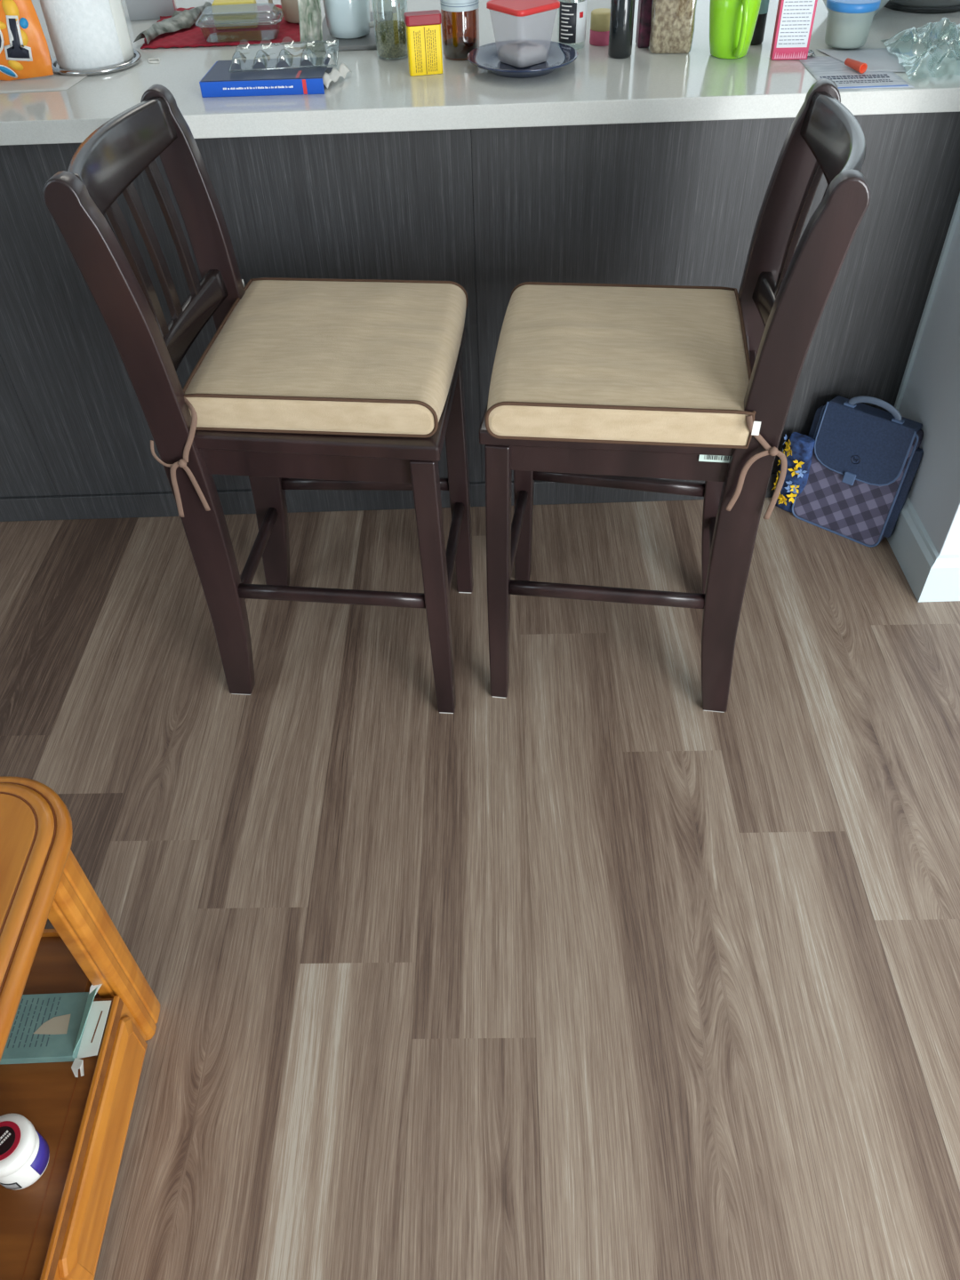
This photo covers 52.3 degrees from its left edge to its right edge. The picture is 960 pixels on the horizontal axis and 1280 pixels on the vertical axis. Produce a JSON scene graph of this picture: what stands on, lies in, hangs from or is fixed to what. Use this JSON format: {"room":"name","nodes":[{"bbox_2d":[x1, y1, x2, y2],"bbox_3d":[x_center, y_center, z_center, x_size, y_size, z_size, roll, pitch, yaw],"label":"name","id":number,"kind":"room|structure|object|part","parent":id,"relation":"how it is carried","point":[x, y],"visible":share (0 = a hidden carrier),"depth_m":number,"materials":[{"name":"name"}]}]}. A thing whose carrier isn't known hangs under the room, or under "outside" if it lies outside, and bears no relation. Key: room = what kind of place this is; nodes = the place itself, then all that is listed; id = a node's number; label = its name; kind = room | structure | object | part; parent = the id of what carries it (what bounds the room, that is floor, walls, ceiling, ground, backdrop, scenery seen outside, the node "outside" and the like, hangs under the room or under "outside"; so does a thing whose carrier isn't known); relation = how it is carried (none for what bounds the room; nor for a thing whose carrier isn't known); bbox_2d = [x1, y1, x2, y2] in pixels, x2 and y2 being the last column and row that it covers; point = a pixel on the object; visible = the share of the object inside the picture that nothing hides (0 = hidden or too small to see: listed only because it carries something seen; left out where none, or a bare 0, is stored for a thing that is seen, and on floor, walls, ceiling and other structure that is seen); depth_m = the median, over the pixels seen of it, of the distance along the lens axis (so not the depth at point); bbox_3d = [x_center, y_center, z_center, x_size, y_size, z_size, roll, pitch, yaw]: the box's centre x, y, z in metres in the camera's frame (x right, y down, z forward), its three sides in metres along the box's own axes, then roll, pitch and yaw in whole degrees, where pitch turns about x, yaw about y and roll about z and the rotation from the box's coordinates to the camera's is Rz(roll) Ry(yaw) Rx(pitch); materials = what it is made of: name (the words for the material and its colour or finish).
{"room":"kitchen","nodes":[
{"label":"kitchen","id":0,"kind":"room"},
{"bbox_2d":[0,497,959,1279],"bbox_3d":[0.086,0.229,1.868,6.506,0.001,6.330,-2,45,1],"label":"floor","id":1,"kind":"structure","parent":0,"point":[589,971],"depth_m":1.66,"materials":[{"name":"laminate"}]},
{"bbox_2d":[0,776,159,1279],"bbox_3d":[-0.804,0.618,1.170,0.612,0.480,0.775,-2,45,1],"label":"side table","id":2,"kind":"object","parent":1,"relation":"on","point":[52,1228],"visible":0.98,"depth_m":1.25,"materials":[{"name":"brown wood"}]},
{"bbox_2d":[0,1113,49,1190],"bbox_3d":[-0.573,0.629,1.199,0.069,0.082,0.069,-2,45,1],"label":"jar","id":3,"kind":"object","parent":2,"relation":"on","point":[24,1153],"visible":1,"depth_m":1.18,"materials":[{"name":"white plastic"}]},
{"bbox_3d":[-0.574,0.609,1.180,0.069,0.024,0.069,-2,45,1],"label":"lid","id":4,"kind":"part","parent":3,"relation":"part of","materials":[{"name":"white plastic"}]},
{"bbox_2d":[0,984,111,1077],"bbox_3d":[-0.618,0.525,1.333,0.206,0.043,0.140,-2,45,0],"label":"carton","id":5,"kind":"object","parent":2,"relation":"on","point":[60,1027],"visible":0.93,"depth_m":1.33,"materials":[{"name":"teal"}]},
{"bbox_3d":[-0.501,0.680,1.316,0.013,0.114,0.322,-2,45,1],"label":"raised panel","id":6,"kind":"part","parent":2,"relation":"part of","materials":[{"name":"brown wood"}]},
{"bbox_3d":[-0.526,0.439,1.365,0.036,0.444,0.060,-2,45,1],"label":"corner post","id":7,"kind":"part","parent":2,"relation":"part of","materials":[{"name":"brown wood"}]},
{"bbox_2d":[42,84,473,713],"bbox_3d":[-0.298,-0.364,1.750,0.515,1.030,0.410,3,45,5],"label":"counter stool","id":8,"kind":"object","parent":1,"relation":"on","point":[105,166],"visible":0.86,"depth_m":1.59,"materials":[{"name":"brown wood"}]},
{"bbox_3d":[-0.534,-0.704,1.442,0.066,0.080,0.352,3,45,5],"label":"crest rail","id":9,"kind":"part","parent":8,"relation":"part of","materials":[{"name":"brown wood"}]},
{"bbox_3d":[-0.502,-0.252,1.643,0.112,1.027,0.064,3,45,5],"label":"leg","id":10,"kind":"part","parent":8,"relation":"part of","materials":[{"name":"brown wood"}]},
{"bbox_3d":[-0.494,-0.513,1.627,0.060,0.070,0.340,3,45,5],"label":"rail","id":11,"kind":"part","parent":8,"relation":"part of","materials":[{"name":"brown wood"}]},
{"bbox_3d":[-0.470,-0.495,1.887,0.112,1.027,0.064,3,45,5],"label":"leg","id":12,"kind":"part","parent":8,"relation":"part of","materials":[{"name":"brown wood"}]},
{"bbox_2d":[150,277,468,517],"bbox_3d":[-0.273,-0.433,1.704,0.470,0.225,0.454,3,45,5],"label":"seat cushion","id":13,"kind":"object","parent":8,"relation":"on","point":[372,357],"visible":1,"depth_m":1.57,"materials":[{"name":"beige fabric"}]},
{"bbox_3d":[-0.257,-0.435,1.674,0.427,0.028,0.396,3,45,5],"label":"seat","id":14,"kind":"part","parent":8,"relation":"part of","materials":[{"name":"beige fabric"}]},
{"bbox_3d":[-0.079,-0.078,1.754,0.044,0.600,0.035,3,45,5],"label":"leg","id":15,"kind":"part","parent":8,"relation":"part of","materials":[{"name":"brown wood"}]},
{"bbox_3d":[-0.045,-0.328,2.005,0.044,0.600,0.035,3,45,5],"label":"leg","id":16,"kind":"part","parent":8,"relation":"part of","materials":[{"name":"brown wood"}]},
{"bbox_2d":[0,112,959,521],"bbox_3d":[-0.429,-0.962,2.464,3.350,0.880,0.938,-2,45,1],"label":"kitchen island","id":17,"kind":"object","parent":1,"relation":"on","point":[487,212],"visible":0.45,"depth_m":1.98,"materials":[{"name":"grey wood"}]},
{"bbox_3d":[-1.574,-0.633,2.130,1.048,0.810,0.018,-2,45,1],"label":"panel","id":18,"kind":"part","parent":17,"relation":"part of","materials":[{"name":"grey wood"}]},
{"bbox_3d":[-0.528,-0.665,2.120,1.043,0.810,0.018,-2,45,1],"label":"panel","id":19,"kind":"part","parent":17,"relation":"part of","materials":[{"name":"grey wood"}]},
{"bbox_2d":[0,0,959,145],"bbox_3d":[-0.418,-1.317,2.167,3.500,0.040,1.056,-2,45,1],"label":"island countertop","id":20,"kind":"structure","parent":17,"relation":"on","point":[379,95],"depth_m":1.84,"materials":[{"name":"white stone"}]},
{"bbox_2d":[0,73,87,93],"bbox_3d":[-0.942,-1.109,1.948,0.305,0.002,0.125,-2,45,1],"label":"paper sheet","id":21,"kind":"object","parent":20,"relation":"on","point":[55,82],"visible":0.88,"depth_m":1.94,"materials":[{"name":"white paper"}]},
{"bbox_2d":[0,0,53,80],"bbox_3d":[-0.951,-1.229,1.896,0.183,0.245,0.074,-3,45,-1],"label":"snack bag","id":22,"kind":"object","parent":21,"relation":"on","point":[24,50],"visible":1,"depth_m":1.92,"materials":[{"name":"orange plastic"}]},
{"bbox_2d":[51,48,141,76],"bbox_3d":[-0.806,-1.316,1.926,0.187,0.320,0.187,-2,45,1],"label":"paper towel holder","id":23,"kind":"object","parent":20,"relation":"on","point":[134,60],"visible":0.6,"depth_m":1.98,"materials":[{"name":"silver metal"}]},
{"bbox_2d":[39,0,134,70],"bbox_3d":[-0.803,-1.305,1.936,0.154,0.280,0.149,-2,45,1],"label":"paper towel roll","id":24,"kind":"object","parent":23,"relation":"on","point":[84,35],"visible":1,"depth_m":1.95,"materials":[{"name":"white paper"}]},
{"bbox_2d":[125,0,176,21],"bbox_3d":[-0.773,-1.506,2.290,0.108,0.075,0.060,-9,45,-7],"label":"box","id":25,"kind":"object","parent":20,"relation":"on","point":[138,10],"visible":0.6,"depth_m":2.28,"materials":[{"name":"grey"}]},
{"bbox_2d":[147,57,159,63],"bbox_3d":[-0.680,-1.207,2.036,0.026,0.003,0.032,-8,45,-6],"label":"clip","id":26,"kind":"object","parent":20,"relation":"on","point":[148,60],"visible":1,"depth_m":2.04,"materials":[{"name":"white plastic"}]},
{"bbox_2d":[140,4,300,48],"bbox_3d":[-0.564,-1.402,2.225,0.384,0.006,0.341,-2,45,1],"label":"placemat","id":27,"kind":"object","parent":20,"relation":"on","point":[272,28],"visible":0.53,"depth_m":2.16,"materials":[{"name":"red fabric"}]},
{"bbox_2d":[133,1,212,44],"bbox_3d":[-0.680,-1.395,2.196,0.058,0.030,0.288,17,48,18],"label":"wrapper","id":28,"kind":"object","parent":27,"relation":"on","point":[180,20],"visible":0.95,"depth_m":2.19,"materials":[{"name":"grey plastic"}]},
{"bbox_2d":[211,0,258,29],"bbox_3d":[-0.545,-1.398,2.180,0.095,0.051,0.041,-4,45,-2],"label":"butter block","id":29,"kind":"object","parent":27,"relation":"on","point":[228,14],"visible":1,"depth_m":2.16,"materials":[{"name":"yellow food"}]},
{"bbox_2d":[268,0,299,23],"bbox_3d":[-0.417,-1.454,2.196,0.096,0.100,0.080,17,48,18],"label":"cup","id":30,"kind":"object","parent":27,"relation":"on","point":[290,10],"visible":0.62,"depth_m":2.19,"materials":[{"name":"beige ceramic"}]},
{"bbox_3d":[-0.461,-1.438,2.195,0.031,0.056,0.014,-6,45,-4],"label":"cup handle","id":31,"kind":"part","parent":30,"relation":"part of","materials":[{"name":"beige ceramic"}]},
{"bbox_2d":[199,56,332,97],"bbox_3d":[-0.410,-1.098,1.898,0.233,0.027,0.167,-1,45,1],"label":"box","id":32,"kind":"object","parent":20,"relation":"on","point":[290,76],"visible":0.99,"depth_m":1.85,"materials":[{"name":"blue cardboard"}]},
{"bbox_3d":[-0.410,-1.107,1.893,0.230,0.007,0.162,-1,45,1],"label":"box lid","id":33,"kind":"part","parent":32,"relation":"part of","materials":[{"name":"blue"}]},
{"bbox_2d":[297,0,322,48],"bbox_3d":[-0.354,-1.315,2.040,0.056,0.131,0.049,-2,45,1],"label":"packet","id":34,"kind":"object","parent":20,"relation":"on","point":[309,11],"visible":0.97,"depth_m":2.05,"materials":[{"name":"plastic"}]},
{"bbox_2d":[322,62,351,88],"bbox_3d":[-0.278,-1.094,1.891,0.016,0.022,0.098,17,48,18],"label":"film","id":35,"kind":"object","parent":20,"relation":"on","point":[333,76],"visible":0.96,"depth_m":1.89,"materials":[{"name":"white plastic"}]},
{"bbox_2d":[312,10,392,51],"bbox_3d":[-0.276,-1.343,2.152,0.155,0.010,0.285,-2,45,1],"label":"serving tray","id":36,"kind":"object","parent":20,"relation":"on","point":[329,44],"visible":0.44,"depth_m":2.07,"materials":[{"name":"grey"}]},
{"bbox_2d":[322,0,382,39],"bbox_3d":[-0.276,-1.355,2.063,0.111,0.131,0.098,-22,48,-19],"label":"mug","id":37,"kind":"object","parent":36,"relation":"on","point":[345,19],"visible":0.98,"depth_m":2.06,"materials":[{"name":"white ceramic"}]},
{"bbox_3d":[-0.222,-1.339,2.062,0.034,0.083,0.015,6,45,8],"label":"mug handle","id":38,"kind":"part","parent":37,"relation":"part of","materials":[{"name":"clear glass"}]},
{"bbox_2d":[371,0,407,59],"bbox_3d":[-0.180,-1.259,1.966,0.070,0.144,0.070,-2,45,1],"label":"jar","id":39,"kind":"object","parent":20,"relation":"on","point":[390,35],"visible":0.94,"depth_m":1.98,"materials":[{"name":"clear glass"}]},
{"bbox_2d":[403,9,443,76],"bbox_3d":[-0.108,-1.154,1.889,0.069,0.102,0.033,-8,45,-6],"label":"tin","id":40,"kind":"object","parent":20,"relation":"on","point":[423,28],"visible":1,"depth_m":1.88,"materials":[{"name":"yellow metal"}]},
{"bbox_3d":[-0.109,-1.184,1.859,0.069,0.018,0.033,-8,45,-6],"label":"tin lid","id":41,"kind":"part","parent":40,"relation":"part of","materials":[{"name":"red plastic"}]},
{"bbox_2d":[440,0,479,60],"bbox_3d":[-0.041,-1.265,1.935,0.076,0.190,0.076,-2,45,1],"label":"bottle","id":42,"kind":"object","parent":20,"relation":"on","point":[460,18],"visible":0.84,"depth_m":1.94,"materials":[{"name":"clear glass"}]},
{"bbox_2d":[466,39,577,78],"bbox_3d":[0.083,-1.136,1.917,0.217,0.025,0.217,-2,45,1],"label":"plate","id":43,"kind":"object","parent":20,"relation":"on","point":[486,57],"visible":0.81,"depth_m":1.92,"materials":[{"name":"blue ceramic"}]},
{"bbox_2d":[486,0,559,65],"bbox_3d":[0.084,-1.182,1.897,0.107,0.101,0.107,-30,51,-25],"label":"tub","id":44,"kind":"object","parent":43,"relation":"on","point":[524,52],"visible":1,"depth_m":1.89,"materials":[{"name":"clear plastic"}]},
{"bbox_2d":[557,0,587,49],"bbox_3d":[0.187,-1.274,1.979,0.058,0.128,0.059,-2,45,1],"label":"bottle","id":45,"kind":"object","parent":20,"relation":"on","point":[572,16],"visible":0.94,"depth_m":1.97,"materials":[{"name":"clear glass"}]},
{"bbox_2d":[560,5,573,39],"bbox_3d":[0.176,-1.246,1.971,0.026,0.058,0.003,16,48,18],"label":"print","id":46,"kind":"object","parent":45,"relation":"attached to","point":[566,11],"depth_m":1.97,"materials":[{"name":"white"}]},
{"bbox_3d":[0.187,-1.268,1.985,0.058,0.111,0.058,-2,45,1],"label":"bottle glass","id":47,"kind":"part","parent":45,"relation":"part of","materials":[{"name":"glass"}]},
{"bbox_2d":[589,8,610,46],"bbox_3d":[0.252,-1.268,2.022,0.049,0.058,0.049,-2,45,1],"label":"candle","id":48,"kind":"object","parent":20,"relation":"on","point":[600,18],"visible":0.83,"depth_m":2.01,"materials":[{"name":"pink wax"}]},
{"bbox_2d":[608,0,635,58],"bbox_3d":[0.279,-1.232,1.917,0.047,0.151,0.047,-2,45,1],"label":"bottle","id":49,"kind":"object","parent":20,"relation":"on","point":[622,12],"visible":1,"depth_m":1.92,"materials":[{"name":"black glass"}]},
{"bbox_2d":[635,0,653,47],"bbox_3d":[0.334,-1.275,1.974,0.024,0.130,0.040,-2,45,1],"label":"packet","id":50,"kind":"object","parent":20,"relation":"on","point":[644,6],"visible":1,"depth_m":1.98,"materials":[{"name":"purple plastic"}]},
{"bbox_2d":[648,0,695,53],"bbox_3d":[0.384,-1.252,1.941,0.089,0.140,0.066,3,45,5],"label":"bag","id":51,"kind":"object","parent":20,"relation":"on","point":[672,22],"visible":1,"depth_m":1.94,"materials":[{"name":"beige plastic"}]},
{"bbox_2d":[709,0,761,59],"bbox_3d":[0.490,-1.210,1.902,0.102,0.130,0.123,21,49,22],"label":"mug","id":52,"kind":"object","parent":20,"relation":"on","point":[732,23],"visible":1,"depth_m":1.89,"materials":[{"name":"green ceramic"}]},
{"bbox_3d":[0.501,-1.169,1.867,0.014,0.109,0.048,-2,45,1],"label":"mug handle","id":53,"kind":"part","parent":52,"relation":"part of","materials":[{"name":"green ceramic"}]},
{"bbox_2d":[750,0,769,45],"bbox_3d":[0.559,-1.283,1.957,0.041,0.151,0.041,-2,45,1],"label":"spray bottle","id":54,"kind":"object","parent":20,"relation":"on","point":[757,38],"visible":0.61,"depth_m":1.97,"materials":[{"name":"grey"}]},
{"bbox_2d":[769,0,817,60],"bbox_3d":[0.605,-1.192,1.878,0.068,0.130,0.025,1,45,3],"label":"carton","id":55,"kind":"object","parent":20,"relation":"on","point":[795,19],"visible":1,"depth_m":1.88,"materials":[{"name":"red"}]},
{"bbox_3d":[0.604,-1.190,1.864,0.058,0.104,0.001,1,45,4],"label":"white panel","id":56,"kind":"part","parent":55,"relation":"part of","materials":[{"name":"white cardboard"}]},
{"bbox_2d":[808,49,815,55],"bbox_3d":[0.642,-1.164,1.932,0.036,0.010,0.035,-2,45,1],"label":"scrap","id":57,"kind":"object","parent":20,"relation":"on","point":[810,52],"visible":0.41,"depth_m":1.92,"materials":[{"name":"grey"}]},
{"bbox_2d":[823,0,889,15],"bbox_3d":[0.815,-1.401,2.113,0.200,0.085,0.200,-2,45,1],"label":"bowl","id":58,"kind":"object","parent":20,"relation":"on","point":[883,3],"visible":0.09,"depth_m":2.09,"materials":[{"name":"plastic"}]},
{"bbox_2d":[799,56,914,88],"bbox_3d":[0.706,-1.083,1.843,0.160,0.019,0.218,-2,45,1],"label":"leaflet","id":59,"kind":"object","parent":20,"relation":"on","point":[844,76],"depth_m":1.83,"materials":[{"name":"paper"}]},
{"bbox_3d":[0.709,-1.087,1.846,0.018,0.018,0.051,-16,46,-13],"label":"orange cap","id":60,"kind":"part","parent":59,"relation":"part of","materials":[{"name":"orange plastic"}]},
{"bbox_2d":[819,73,893,83],"bbox_3d":[0.700,-1.042,1.815,0.125,0.001,0.046,-2,45,1],"label":"print","id":61,"kind":"object","parent":59,"relation":"on","point":[838,78],"depth_m":1.82},
{"bbox_2d":[816,48,906,71],"bbox_3d":[0.756,-1.127,1.897,0.160,0.001,0.170,-2,45,1],"label":"receipt","id":62,"kind":"object","parent":20,"relation":"on","point":[884,60],"visible":0.9,"depth_m":1.91,"materials":[{"name":"grey paper"}]},
{"bbox_2d":[824,0,880,48],"bbox_3d":[0.733,-1.228,1.938,0.101,0.078,0.101,-2,45,1],"label":"tub","id":63,"kind":"object","parent":62,"relation":"on","point":[849,22],"visible":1,"depth_m":1.91,"materials":[{"name":"grey plastic"}]},
{"bbox_3d":[0.732,-1.250,1.916,0.101,0.016,0.101,-2,45,1],"label":"lid","id":64,"kind":"part","parent":63,"relation":"part of","materials":[{"name":"blue plastic"}]},
{"bbox_2d":[883,0,959,13],"bbox_3d":[0.999,-1.461,2.177,0.216,0.070,0.216,-2,45,1],"label":"pan","id":65,"kind":"object","parent":20,"relation":"on","point":[916,6],"visible":0.88,"depth_m":2.13,"materials":[{"name":"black metal"}]},
{"bbox_2d":[886,17,959,62],"bbox_3d":[0.930,-1.153,1.860,0.290,0.076,0.298,-2,45,1],"label":"plastic bag","id":66,"kind":"object","parent":20,"relation":"on","point":[937,37],"visible":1,"depth_m":1.89,"materials":[{"name":"clear plastic"}]},
{"bbox_3d":[0.477,-0.695,2.110,0.966,0.810,0.018,-2,45,1],"label":"panel","id":67,"kind":"part","parent":17,"relation":"part of","materials":[{"name":"grey wood"}]},
{"bbox_2d":[479,78,870,712],"bbox_3d":[0.286,-0.360,1.722,0.515,1.030,0.410,5,45,8],"label":"counter stool","id":68,"kind":"object","parent":1,"relation":"on","point":[785,290],"visible":0.73,"depth_m":1.57,"materials":[{"name":"brown wood"}]},
{"bbox_3d":[0.036,-0.107,1.778,0.044,0.600,0.035,5,45,8],"label":"leg","id":69,"kind":"part","parent":68,"relation":"part of","materials":[{"name":"brown wood"}]},
{"bbox_3d":[0.094,-0.356,2.027,0.044,0.600,0.035,5,45,8],"label":"leg","id":70,"kind":"part","parent":68,"relation":"part of","materials":[{"name":"brown wood"}]},
{"bbox_3d":[0.240,-0.438,1.656,0.427,0.028,0.396,5,45,8],"label":"seat","id":71,"kind":"part","parent":68,"relation":"part of","materials":[{"name":"beige fabric"}]},
{"bbox_2d":[484,281,787,519],"bbox_3d":[0.262,-0.424,1.655,0.481,0.202,0.434,5,45,8],"label":"seat cushion","id":72,"kind":"object","parent":68,"relation":"on","point":[647,364],"visible":0.98,"depth_m":1.52,"materials":[{"name":"beige fabric"}]},
{"bbox_3d":[0.469,-0.483,1.557,0.060,0.070,0.340,5,45,8],"label":"rail","id":73,"kind":"part","parent":68,"relation":"part of","materials":[{"name":"brown wood"}]},
{"bbox_3d":[0.501,-0.464,1.817,0.112,1.027,0.064,5,45,8],"label":"leg","id":74,"kind":"part","parent":68,"relation":"part of","materials":[{"name":"brown wood"}]},
{"bbox_3d":[0.445,-0.223,1.575,0.112,1.027,0.064,5,45,8],"label":"leg","id":75,"kind":"part","parent":68,"relation":"part of","materials":[{"name":"brown wood"}]},
{"bbox_3d":[0.494,-0.669,1.365,0.066,0.080,0.352,5,45,8],"label":"crest rail","id":76,"kind":"part","parent":68,"relation":"part of","materials":[{"name":"brown wood"}]},
{"bbox_2d":[772,432,815,512],"bbox_3d":[0.743,-0.395,2.326,0.081,0.200,0.048,31,53,29],"label":"pouch","id":77,"kind":"object","parent":1,"relation":"on","point":[799,447],"visible":0.75,"depth_m":2.29,"materials":[{"name":"blue fabric"}]},
{"bbox_2d":[779,496,786,505],"bbox_3d":[0.734,-0.339,2.363,0.024,0.026,0.005,31,53,29],"label":"flower","id":78,"kind":"object","parent":77,"relation":"on","point":[782,499],"depth_m":2.37,"materials":[{"name":"yellow fabric"}]},
{"bbox_2d":[784,439,790,450],"bbox_3d":[0.717,-0.457,2.273,0.005,0.028,0.025,-10,45,-8],"label":"flower","id":79,"kind":"object","parent":77,"relation":"on","point":[788,444],"depth_m":2.28,"materials":[{"name":"yellow fabric"}]},
{"bbox_2d":[784,445,791,456],"bbox_3d":[0.721,-0.440,2.278,0.005,0.031,0.030,-18,47,-15],"label":"flower","id":80,"kind":"object","parent":77,"relation":"on","point":[788,452],"depth_m":2.28,"materials":[{"name":"yellow fabric"}]},
{"bbox_2d":[784,487,796,493],"bbox_3d":[0.743,-0.361,2.331,0.032,0.023,0.005,18,48,19],"label":"flower","id":81,"kind":"object","parent":77,"relation":"on","point":[788,490],"depth_m":2.33,"materials":[{"name":"blue fabric"}]},
{"bbox_2d":[785,480,797,490],"bbox_3d":[0.741,-0.369,2.324,0.030,0.024,0.005,20,49,21],"label":"flower","id":82,"kind":"object","parent":77,"relation":"on","point":[790,485],"depth_m":2.33,"materials":[{"name":"blue fabric"}]},
{"bbox_2d":[786,492,797,503],"bbox_3d":[0.747,-0.342,2.345,0.024,0.030,0.005,10,46,13],"label":"flower","id":83,"kind":"object","parent":77,"relation":"on","point":[790,496],"depth_m":2.35,"materials":[{"name":"yellow fabric"}]},
{"bbox_2d":[787,466,799,476],"bbox_3d":[0.738,-0.397,2.298,0.029,0.031,0.005,22,50,23],"label":"flower","id":84,"kind":"object","parent":77,"relation":"on","point":[792,471],"depth_m":2.30,"materials":[{"name":"yellow fabric"}]},
{"bbox_2d":[790,485,799,493],"bbox_3d":[0.749,-0.361,2.325,0.023,0.024,0.005,8,46,11],"label":"flower","id":85,"kind":"object","parent":77,"relation":"on","point":[794,489],"depth_m":2.33,"materials":[{"name":"yellow fabric"}]},
{"bbox_2d":[792,459,804,468],"bbox_3d":[0.743,-0.410,2.280,0.027,0.025,0.005,17,48,18],"label":"flower","id":86,"kind":"object","parent":77,"relation":"on","point":[796,463],"depth_m":2.28,"materials":[{"name":"yellow fabric"}]},
{"bbox_2d":[794,469,807,478],"bbox_3d":[0.752,-0.392,2.292,0.029,0.026,0.005,2,45,5],"label":"flower","id":87,"kind":"object","parent":77,"relation":"on","point":[798,473],"depth_m":2.30,"materials":[{"name":"blue fabric"}]},
{"bbox_2d":[791,395,923,547],"bbox_3d":[0.863,-0.400,2.237,0.252,0.338,0.097,29,53,28],"label":"bag","id":88,"kind":"object","parent":1,"relation":"on","point":[866,461],"visible":0.98,"depth_m":2.21,"materials":[{"name":"fabric"}]},
{"bbox_3d":[0.865,-0.510,2.138,0.122,0.043,0.010,29,53,28],"label":"carry handle","id":89,"kind":"part","parent":88,"relation":"part of","materials":[{"name":"blue"}]},
{"bbox_2d":[486,0,559,16],"bbox_3d":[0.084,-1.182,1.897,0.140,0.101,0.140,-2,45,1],"label":"lid","id":90,"kind":"object","parent":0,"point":[518,8],"depth_m":1.85,"materials":[{"name":"red plastic"}]},
{"bbox_2d":[898,216,959,554],"bbox_3d":[1.234,-1.163,1.378,0.590,2.600,0.385,-2,45,1],"label":"wall","id":91,"kind":"structure","parent":0,"point":[931,398],"depth_m":2.05,"materials":[{"name":"white paint"}]},
{"bbox_2d":[886,496,959,602],"bbox_3d":[1.262,-0.276,2.244,0.607,0.120,0.402,-2,45,1],"label":"baseboard","id":92,"kind":"structure","parent":91,"relation":"attached to","point":[932,576],"depth_m":2.14,"materials":[{"name":"white paint"}]},
{"bbox_2d":[894,192,959,411],"bbox_3d":[0.930,-1.327,1.471,0.010,2.479,0.012,-2,45,1],"label":"trim","id":93,"kind":"structure","parent":91,"relation":"attached to","point":[956,216],"depth_m":2.07,"materials":[{"name":"white paint"}]}
]}

